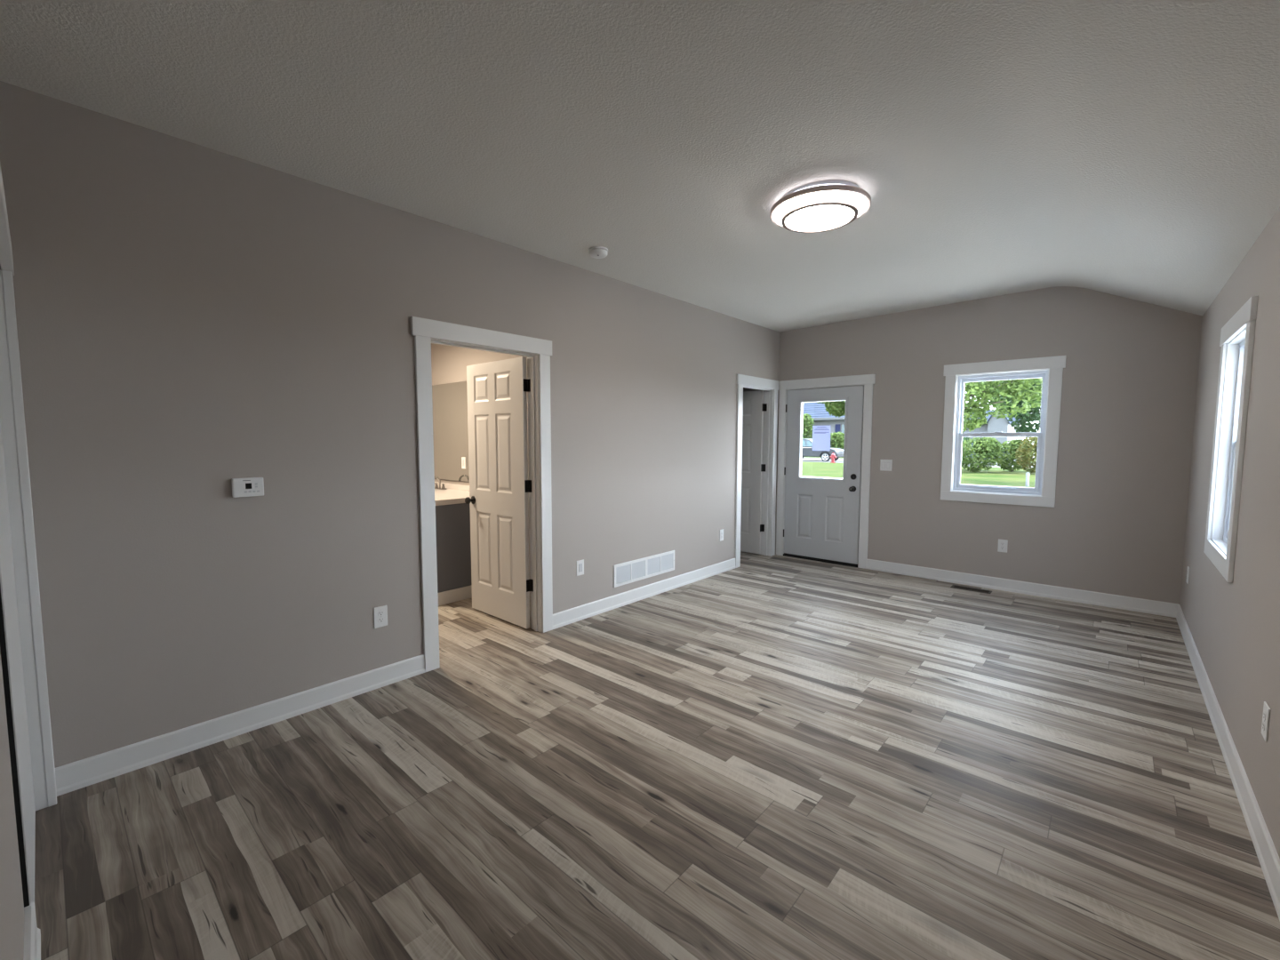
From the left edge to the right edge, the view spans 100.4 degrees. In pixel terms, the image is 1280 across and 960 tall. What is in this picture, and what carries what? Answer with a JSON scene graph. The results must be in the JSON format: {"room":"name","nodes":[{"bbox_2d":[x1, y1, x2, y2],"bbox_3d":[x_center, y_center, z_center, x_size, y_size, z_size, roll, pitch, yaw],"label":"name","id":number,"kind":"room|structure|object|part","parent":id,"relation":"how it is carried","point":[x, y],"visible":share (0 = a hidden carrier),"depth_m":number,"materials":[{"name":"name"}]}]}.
{"room":"empty living room","nodes":[
{"label":"empty living room","id":0,"kind":"room"},
{"bbox_2d":[0,650,24,959],"bbox_3d":[-1.108,-0.122,0.753,3.585,3.000,0.140,4,6,41],"label":"wall","id":1,"kind":"structure","parent":0,"point":[12,905],"depth_m":1.26,"materials":[{"name":"grey paint"}]},
{"bbox_2d":[0,163,56,912],"bbox_3d":[-1.675,0.252,1.414,1.900,2.152,0.095,4,6,41],"label":"door","id":2,"kind":"structure","parent":1,"relation":"in","point":[21,636],"depth_m":1.96,"materials":[{"name":"white paint"}]},
{"bbox_2d":[23,901,40,959],"bbox_3d":[-1.343,1.293,1.177,1.080,0.113,0.024,4,6,41],"label":"baseboard","id":3,"kind":"structure","parent":1,"relation":"attached to","point":[32,934],"depth_m":1.45,"materials":[{"name":"white paint"}]},
{"bbox_2d":[0,80,779,767],"bbox_3d":[-0.457,-0.363,4.263,0.115,2.950,6.372,4,6,41],"label":"wall","id":4,"kind":"structure","parent":0,"point":[192,319],"depth_m":2.61,"materials":[{"name":"grey paint"}]},
{"bbox_2d":[231,477,263,497],"bbox_3d":[-1.887,0.035,2.568,0.032,0.091,0.124,4,6,41],"label":"thermostat","id":5,"kind":"object","parent":4,"relation":"attached to","point":[247,486],"visible":1,"depth_m":2.56,"materials":[{"name":"white plastic"}]},
{"bbox_2d":[373,605,387,628],"bbox_3d":[-1.499,0.791,3.084,0.008,0.122,0.077,4,6,41],"label":"power outlet","id":6,"kind":"object","parent":4,"relation":"attached to","point":[380,612],"visible":1,"depth_m":3.08,"materials":[{"name":"white plastic"}]},
{"bbox_2d":[377,610,383,615],"bbox_3d":[-1.497,0.771,3.081,0.002,0.033,0.030,4,6,41],"label":"receptacle","id":7,"kind":"object","parent":6,"relation":"attached to","point":[380,612],"depth_m":3.08,"materials":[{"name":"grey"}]},
{"bbox_2d":[378,616,383,623],"bbox_3d":[-1.497,0.810,3.084,0.002,0.033,0.030,4,6,41],"label":"receptacle","id":8,"kind":"object","parent":6,"relation":"attached to","point":[380,619],"depth_m":3.08,"materials":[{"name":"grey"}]},
{"bbox_2d":[54,558,735,796],"bbox_3d":[-0.643,1.074,4.066,0.016,0.113,5.148,4,6,41],"label":"baseboard","id":9,"kind":"structure","parent":4,"relation":"attached to","point":[73,776],"depth_m":2.69,"materials":[{"name":"white paint"}]},
{"bbox_2d":[410,316,552,671],"bbox_3d":[-1.323,0.065,3.880,0.902,2.152,1.039,4,6,41],"label":"door","id":10,"kind":"structure","parent":4,"relation":"in","point":[500,393],"depth_m":3.97,"materials":[{"name":"white paint"}]},
{"bbox_3d":[-1.400,0.167,4.388,0.066,0.066,0.068,4,6,41],"label":"knob","id":11,"kind":"part","parent":10,"relation":"part of","materials":[{"name":"black metal"}]},
{"bbox_3d":[-1.255,-0.730,4.261,0.206,0.210,0.035,4,6,41],"label":"panel","id":12,"kind":"part","parent":10,"relation":"part of","materials":[{"name":"white paint"}]},
{"bbox_3d":[-1.256,-0.220,4.300,0.206,0.607,0.035,4,6,41],"label":"panel","id":13,"kind":"part","parent":10,"relation":"part of","materials":[{"name":"white paint"}]},
{"bbox_3d":[-1.257,0.558,4.359,0.206,0.595,0.035,4,6,41],"label":"panel","id":14,"kind":"part","parent":10,"relation":"part of","materials":[{"name":"white paint"}]},
{"bbox_3d":[-1.034,-0.715,4.065,0.206,0.210,0.035,4,6,41],"label":"panel","id":15,"kind":"part","parent":10,"relation":"part of","materials":[{"name":"white paint"}]},
{"bbox_3d":[-1.035,-0.205,4.104,0.206,0.607,0.035,4,6,41],"label":"panel","id":16,"kind":"part","parent":10,"relation":"part of","materials":[{"name":"white paint"}]},
{"bbox_3d":[-1.036,0.574,4.163,0.206,0.595,0.035,4,6,41],"label":"panel","id":17,"kind":"part","parent":10,"relation":"part of","materials":[{"name":"white paint"}]},
{"bbox_2d":[576,559,583,575],"bbox_3d":[-0.473,0.696,4.234,0.008,0.122,0.077,4,6,41],"label":"wall plate","id":18,"kind":"object","parent":4,"relation":"attached to","point":[580,563],"visible":1,"depth_m":4.23,"materials":[{"name":"white plastic"}]},
{"bbox_2d":[613,550,674,587],"bbox_3d":[0.056,0.796,4.838,0.010,0.194,0.839,4,6,41],"label":"air vent","id":19,"kind":"object","parent":4,"relation":"in","point":[627,572],"visible":1,"depth_m":4.80,"materials":[{"name":"white plastic"}]},
{"bbox_2d":[719,528,723,541],"bbox_3d":[0.881,0.595,5.755,0.008,0.122,0.077,4,6,41],"label":"power outlet","id":20,"kind":"object","parent":4,"relation":"attached to","point":[721,533],"visible":1,"depth_m":5.75,"materials":[{"name":"white plastic"}]},
{"bbox_2d":[734,373,779,567],"bbox_3d":[1.070,-0.132,6.519,0.840,2.152,0.956,4,6,41],"label":"door","id":21,"kind":"structure","parent":4,"relation":"in","point":[756,411],"depth_m":6.58,"materials":[{"name":"white paint"}]},
{"bbox_3d":[1.323,0.379,6.779,0.189,0.595,0.035,4,6,41],"label":"panel","id":22,"kind":"part","parent":21,"relation":"part of","materials":[{"name":"white paint"}]},
{"bbox_3d":[1.325,-0.400,6.720,0.189,0.607,0.035,4,6,41],"label":"panel","id":23,"kind":"part","parent":21,"relation":"part of","materials":[{"name":"white paint"}]},
{"bbox_3d":[1.325,-0.909,6.681,0.189,0.210,0.035,4,6,41],"label":"panel","id":24,"kind":"part","parent":21,"relation":"part of","materials":[{"name":"white paint"}]},
{"bbox_2d":[431,343,530,599],"bbox_3d":[-1.518,-0.194,5.245,2.755,2.460,0.110,4,6,41],"label":"wall","id":25,"kind":"structure","parent":0,"point":[449,364],"depth_m":5.42,"materials":[{"name":"grey paint"}]},
{"bbox_2d":[432,380,469,482],"bbox_3d":[-2.079,-0.505,5.643,1.017,1.009,0.008,4,6,41],"label":"wall mirror","id":26,"kind":"object","parent":25,"relation":"attached to","point":[449,400],"visible":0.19,"depth_m":5.54,"materials":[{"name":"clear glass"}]},
{"bbox_2d":[434,481,469,490],"bbox_3d":[-1.910,0.070,5.522,1.570,0.054,0.020,4,6,41],"label":"backsplash","id":27,"kind":"structure","parent":25,"relation":"attached to","point":[454,486],"depth_m":5.50,"materials":[{"name":"stone"}]},
{"bbox_2d":[461,456,465,469],"bbox_3d":[-1.784,-0.172,5.397,0.078,0.118,0.008,4,6,41],"label":"bathroom outlet","id":28,"kind":"object","parent":25,"relation":"attached to","point":[463,459],"visible":1,"depth_m":5.39,"materials":[{"name":"white plastic"}]},
{"bbox_2d":[0,0,1279,332],"bbox_3d":[1.008,-1.495,3.003,3.745,0.595,6.278,4,6,41],"label":"ceiling","id":29,"kind":"structure","parent":0,"point":[1126,148],"depth_m":2.17,"materials":[{"name":"white paint"}]},
{"bbox_2d":[588,246,607,258],"bbox_3d":[-0.289,-1.578,3.708,0.136,0.052,0.136,4,6,41],"label":"smoke detector","id":30,"kind":"object","parent":29,"relation":"attached to","point":[595,252],"visible":1,"depth_m":3.67,"materials":[{"name":"white plastic"}]},
{"bbox_3d":[-0.289,-1.597,3.707,0.136,0.014,0.136,4,6,41],"label":"mounting plate","id":31,"kind":"part","parent":30,"relation":"part of","materials":[{"name":"white plastic"}]},
{"bbox_2d":[769,180,871,232],"bbox_3d":[1.007,-1.520,2.997,0.536,0.118,0.536,4,6,41],"label":"ceiling light","id":32,"kind":"object","parent":29,"relation":"attached to","point":[824,205],"visible":1,"depth_m":2.87,"materials":[{"name":"white plastic"}]},
{"bbox_2d":[784,205,854,231],"bbox_3d":[1.007,-1.469,3.001,0.372,0.014,0.372,4,6,41],"label":"diffuser","id":33,"kind":"object","parent":32,"relation":"attached to","point":[808,218],"depth_m":2.97,"materials":[{"name":"white plastic"}]},
{"bbox_2d":[773,191,866,224],"bbox_3d":[1.007,-1.496,2.999,0.498,0.031,0.498,4,6,41],"label":"diffuser","id":34,"kind":"object","parent":32,"relation":"attached to","point":[798,207],"depth_m":2.88,"materials":[{"name":"white plastic"}]},
{"bbox_3d":[1.007,-1.568,2.994,0.436,0.024,0.436,4,6,41],"label":"plate","id":35,"kind":"part","parent":32,"relation":"part of","materials":[{"name":"white plastic"}]},
{"bbox_2d":[34,551,1279,959],"bbox_3d":[-1.390,1.291,2.735,6.485,0.120,10.072,4,6,41],"label":"floor","id":36,"kind":"structure","parent":0,"point":[776,756],"depth_m":2.10,"materials":[{"name":"laminate"}]},
{"bbox_2d":[435,503,471,606],"bbox_3d":[-2.124,0.598,5.320,1.572,0.868,0.657,4,6,41],"label":"vanity cabinet","id":37,"kind":"object","parent":36,"relation":"on","point":[452,522],"visible":0.09,"depth_m":4.70,"materials":[{"name":"grey paint"}]},
{"bbox_2d":[434,488,469,505],"bbox_3d":[-2.128,0.140,5.277,1.575,0.050,0.679,4,6,41],"label":"countertop","id":38,"kind":"structure","parent":37,"relation":"on","point":[449,496],"depth_m":4.84,"materials":[{"name":"stone"}]},
{"bbox_2d":[434,476,447,489],"bbox_3d":[-2.082,0.029,5.511,0.181,0.138,0.190,0,4,-5],"label":"faucet","id":39,"kind":"object","parent":38,"relation":"on","point":[436,477],"visible":0.77,"depth_m":5.51,"materials":[{"name":"silver metal"}]},
{"bbox_3d":[-2.110,0.025,5.481,0.022,0.126,0.132,4,6,41],"label":"spout","id":40,"kind":"part","parent":39,"relation":"part of","materials":[{"name":"silver metal"}]},
{"bbox_3d":[-1.543,1.014,4.832,0.014,0.113,0.657,4,6,41],"label":"trim","id":41,"kind":"part","parent":37,"relation":"part of","materials":[{"name":"white paint"}]},
{"bbox_2d":[950,584,991,593],"bbox_3d":[3.196,1.054,5.149,0.330,0.004,0.120,4,6,41],"label":"floor vent","id":42,"kind":"object","parent":36,"relation":"in","point":[952,586],"visible":1,"depth_m":5.15,"materials":[{"name":"brown metal"}]},
{"bbox_2d":[743,286,1202,604],"bbox_3d":[2.064,-0.444,6.385,6.635,3.200,0.150,4,6,41],"label":"wall","id":43,"kind":"structure","parent":0,"point":[1116,524],"depth_m":4.79,"materials":[{"name":"grey paint"}]},
{"bbox_2d":[776,373,875,568],"bbox_3d":[2.164,-0.111,6.277,1.125,2.152,0.216,4,6,41],"label":"door","id":44,"kind":"structure","parent":43,"relation":"in","point":[820,519],"depth_m":6.22,"materials":[{"name":"white paint"}]},
{"bbox_3d":[1.997,0.437,6.445,0.190,0.528,0.044,4,6,41],"label":"panel","id":45,"kind":"part","parent":44,"relation":"part of","materials":[{"name":"grey paint"}]},
{"bbox_2d":[812,425,830,450],"bbox_3d":[2.128,-0.490,6.262,0.214,0.294,0.001,4,6,41],"label":"paper notice","id":46,"kind":"object","parent":44,"relation":"attached to","point":[820,434],"visible":1,"depth_m":6.26,"materials":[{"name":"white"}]},
{"bbox_3d":[2.122,-0.468,6.230,0.588,0.960,0.012,4,6,41],"label":"window moulding","id":47,"kind":"part","parent":44,"relation":"part of","materials":[{"name":"grey paint"}]},
{"bbox_3d":[2.267,0.455,6.205,0.204,0.528,0.044,4,6,41],"label":"panel","id":48,"kind":"part","parent":44,"relation":"part of","materials":[{"name":"grey paint"}]},
{"bbox_3d":[2.386,0.102,5.998,0.066,0.066,0.068,4,6,41],"label":"knob","id":49,"kind":"part","parent":44,"relation":"part of","materials":[{"name":"black metal"}]},
{"bbox_2d":[880,459,892,471],"bbox_3d":[2.659,-0.159,5.766,0.122,0.122,0.013,4,6,41],"label":"light switch","id":50,"kind":"object","parent":43,"relation":"attached to","point":[885,465],"visible":1,"depth_m":5.76,"materials":[{"name":"white plastic"}]},
{"bbox_2d":[997,538,1007,552],"bbox_3d":[3.471,0.630,5.105,0.077,0.122,0.008,4,6,41],"label":"power outlet","id":51,"kind":"object","parent":43,"relation":"attached to","point":[1003,544],"visible":1,"depth_m":5.10,"materials":[{"name":"white plastic"}]},
{"bbox_2d":[940,355,1066,507],"bbox_3d":[3.446,-0.454,5.124,0.959,1.353,0.152,4,6,41],"label":"window","id":52,"kind":"structure","parent":43,"relation":"in","point":[1048,368],"depth_m":5.05,"materials":[{"name":"white paint"}]},
{"bbox_3d":[3.442,0.075,5.161,0.320,0.008,0.018,4,6,41],"label":"lift rail","id":53,"kind":"part","parent":52,"relation":"part of","materials":[{"name":"white plastic"}]},
{"bbox_3d":[3.455,-0.178,5.156,0.675,0.557,0.025,4,6,41],"label":"sash","id":54,"kind":"part","parent":52,"relation":"part of","materials":[{"name":"white plastic"}]},
{"bbox_3d":[3.468,-0.449,5.150,0.759,1.177,0.085,4,6,41],"label":"frame","id":55,"kind":"part","parent":52,"relation":"part of","materials":[{"name":"white plastic"}]},
{"bbox_3d":[3.474,-0.707,5.136,0.675,0.580,0.023,4,6,41],"label":"sash","id":56,"kind":"part","parent":52,"relation":"part of","materials":[{"name":"white plastic"}]},
{"bbox_2d":[866,559,1178,617],"bbox_3d":[3.454,1.000,5.142,2.461,0.113,0.016,4,6,41],"label":"baseboard","id":57,"kind":"structure","parent":43,"relation":"attached to","point":[1084,596],"depth_m":4.95,"materials":[{"name":"white paint"}]},
{"bbox_2d":[1179,207,1279,858],"bbox_3d":[2.321,-0.096,1.806,0.150,3.200,6.372,4,6,41],"label":"wall","id":58,"kind":"structure","parent":0,"point":[1234,627],"depth_m":2.33,"materials":[{"name":"grey paint"}]},
{"bbox_2d":[1186,566,1189,583],"bbox_3d":[4.080,0.708,3.973,0.008,0.122,0.077,4,6,41],"label":"power outlet","id":59,"kind":"object","parent":58,"relation":"attached to","point":[1188,571],"visible":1,"depth_m":3.95,"materials":[{"name":"white plastic"}]},
{"bbox_2d":[1176,604,1279,920],"bbox_3d":[1.056,1.340,0.616,0.016,0.113,9.956,4,6,41],"label":"baseboard","id":60,"kind":"structure","parent":58,"relation":"attached to","point":[1267,853],"depth_m":2.15,"materials":[{"name":"white paint"}]},
{"bbox_2d":[1203,295,1258,582],"bbox_3d":[3.204,-0.200,2.826,0.152,1.350,0.956,4,6,41],"label":"window","id":61,"kind":"structure","parent":58,"relation":"in","point":[1236,342],"depth_m":3.07,"materials":[{"name":"white paint"}]},
{"bbox_3d":[3.215,0.076,2.838,0.025,0.556,0.672,4,6,41],"label":"sash","id":62,"kind":"part","parent":61,"relation":"part of","materials":[{"name":"white plastic"}]},
{"bbox_3d":[3.229,-0.192,2.805,0.085,1.174,0.756,4,6,41],"label":"frame","id":63,"kind":"part","parent":61,"relation":"part of","materials":[{"name":"white plastic"}]},
{"bbox_2d":[1261,701,1270,742],"bbox_3d":[2.247,0.867,1.916,0.008,0.122,0.077,4,6,41],"label":"power outlet","id":64,"kind":"object","parent":58,"relation":"attached to","point":[1265,725],"visible":1,"depth_m":1.90,"materials":[{"name":"white plastic"}]},
{"label":"outside","id":65,"kind":"structure","parent":0,"visible":0},
{"bbox_2d":[801,451,1036,487],"bbox_3d":[27.209,-1.410,42.869,130.000,0.388,160.000,4,6,41],"label":"ground","id":66,"kind":"structure","parent":65,"point":[997,476],"depth_m":24.49,"materials":[{"name":"green plant"}]},
{"bbox_2d":[802,413,814,438],"bbox_3d":[15.765,-4.420,52.175,2.484,4.188,1.812,4,6,41],"label":"shrub","id":67,"kind":"object","parent":66,"relation":"on","point":[808,422],"visible":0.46,"depth_m":51.44,"materials":[{"name":"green plant"}]},
{"bbox_2d":[802,401,845,446],"bbox_3d":[21.222,-5.926,56.521,15.700,6.600,10.500,4,6,41],"label":"house","id":68,"kind":"structure","parent":66,"relation":"on","point":[816,411],"depth_m":53.11,"materials":[{"name":"grey"}]},
{"bbox_2d":[834,424,840,432],"bbox_3d":[19.359,-4.901,52.234,0.500,1.100,0.060,4,6,41],"label":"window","id":69,"kind":"structure","parent":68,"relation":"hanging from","point":[837,427],"depth_m":52.20,"materials":[{"name":"blue glass"}]},
{"bbox_2d":[816,400,845,416],"bbox_3d":[11.923,-3.942,29.530,5.498,6.714,3.293,4,6,41],"label":"leafy tree","id":70,"kind":"object","parent":66,"relation":"on","point":[836,408],"visible":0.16,"depth_m":29.61,"materials":[{"name":"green plant"}]},
{"bbox_2d":[830,452,836,463],"bbox_3d":[13.436,-1.555,37.128,0.400,0.720,0.380,4,6,41],"label":"fire hydrant","id":71,"kind":"object","parent":66,"relation":"on","point":[833,456],"visible":1,"depth_m":37.05,"materials":[{"name":"red metal"}]},
{"bbox_2d":[830,431,844,449],"bbox_3d":[17.887,-3.312,49.698,2.832,2.421,1.898,4,6,41],"label":"shrub","id":72,"kind":"object","parent":66,"relation":"on","point":[836,439],"visible":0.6,"depth_m":48.93,"materials":[{"name":"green plant"}]},
{"bbox_2d":[803,476,1032,487],"bbox_3d":[0.306,1.096,6.661,26.000,0.020,34.000,4,6,41],"label":"driveway","id":73,"kind":"structure","parent":66,"relation":"on","point":[804,476],"depth_m":22.36,"materials":[{"name":"concrete"}]},
{"bbox_2d":[962,436,972,463],"bbox_3d":[16.775,-1.520,28.804,1.997,1.966,1.703,4,6,41],"label":"shrub","id":74,"kind":"object","parent":66,"relation":"on","point":[964,437],"visible":0.06,"depth_m":28.18,"materials":[{"name":"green plant"}]},
{"bbox_2d":[963,381,998,418],"bbox_3d":[23.393,-5.593,40.797,9.255,8.340,4.917,4,6,41],"label":"leafy tree","id":75,"kind":"object","parent":66,"relation":"on","point":[985,381],"visible":0.02,"depth_m":39.36,"materials":[{"name":"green plant"}]},
{"bbox_2d":[961,436,1000,471],"bbox_3d":[16.844,-1.282,26.643,2.029,1.822,1.685,4,6,41],"label":"shrub","id":76,"kind":"object","parent":66,"relation":"on","point":[986,448],"visible":0.93,"depth_m":26.21,"materials":[{"name":"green plant"}]},
{"bbox_2d":[962,408,1019,447],"bbox_3d":[31.656,-4.473,50.215,6.200,4.700,7.600,4,6,41],"label":"gabled house","id":77,"kind":"structure","parent":66,"relation":"on","point":[994,424],"depth_m":46.31,"materials":[{"name":"grey"}]},
{"bbox_2d":[962,377,1042,432],"bbox_3d":[12.082,-3.158,20.830,7.102,6.472,3.488,4,6,41],"label":"leafy tree","id":78,"kind":"object","parent":66,"relation":"on","point":[987,394],"visible":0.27,"depth_m":19.44,"materials":[{"name":"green plant"}]},
{"bbox_2d":[995,439,1033,471],"bbox_3d":[19.042,-1.267,27.226,1.712,1.709,1.706,4,6,41],"label":"shrub","id":79,"kind":"object","parent":66,"relation":"on","point":[1005,464],"visible":0.52,"depth_m":26.98,"materials":[{"name":"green plant"}]},
{"bbox_2d":[990,378,1042,440],"bbox_3d":[20.628,-3.498,25.858,6.455,6.421,3.452,4,6,41],"label":"leafy tree","id":80,"kind":"object","parent":66,"relation":"on","point":[1021,425],"visible":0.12,"depth_m":26.53,"materials":[{"name":"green plant"}]},
{"bbox_2d":[1002,384,1040,422],"bbox_3d":[43.489,-7.376,52.675,13.512,10.172,6.331,4,6,41],"label":"leafy tree","id":81,"kind":"object","parent":66,"relation":"on","point":[1038,412],"visible":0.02,"depth_m":53.76,"materials":[{"name":"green plant"}]},
{"bbox_2d":[1015,436,1037,473],"bbox_3d":[18.808,-1.246,25.151,1.878,1.967,1.712,4,6,41],"label":"shrub","id":82,"kind":"object","parent":66,"relation":"on","point":[1022,456],"visible":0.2,"depth_m":25.19,"materials":[{"name":"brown plant"}]},
{"bbox_2d":[1025,472,1030,486],"bbox_3d":[13.433,-0.020,18.491,0.116,0.485,0.116,4,6,41],"label":"marker post","id":83,"kind":"object","parent":66,"relation":"on","point":[1028,474],"visible":1,"depth_m":18.45,"materials":[{"name":"white plastic"}]},
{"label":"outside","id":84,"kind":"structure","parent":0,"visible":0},
{"bbox_2d":[801,457,1034,468],"bbox_3d":[21.396,-1.118,36.332,130.000,0.015,8.500,4,6,41],"label":"street","id":85,"kind":"structure","parent":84,"point":[808,460],"depth_m":40.32,"materials":[{"name":"grey asphalt"}]},
{"bbox_2d":[801,438,843,461],"bbox_3d":[13.061,-2.302,40.519,4.570,1.680,1.890,4,6,41],"label":"parked car","id":86,"kind":"object","parent":85,"relation":"on","point":[807,451],"visible":0.48,"depth_m":39.47,"materials":[{"name":"grey paint"}]},
{"bbox_2d":[966,439,1034,465],"bbox_3d":[23.085,-1.871,35.106,4.570,1.680,1.890,4,6,41],"label":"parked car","id":87,"kind":"object","parent":85,"relation":"on","point":[974,439],"visible":0.06,"depth_m":34.93,"materials":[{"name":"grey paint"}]}
]}

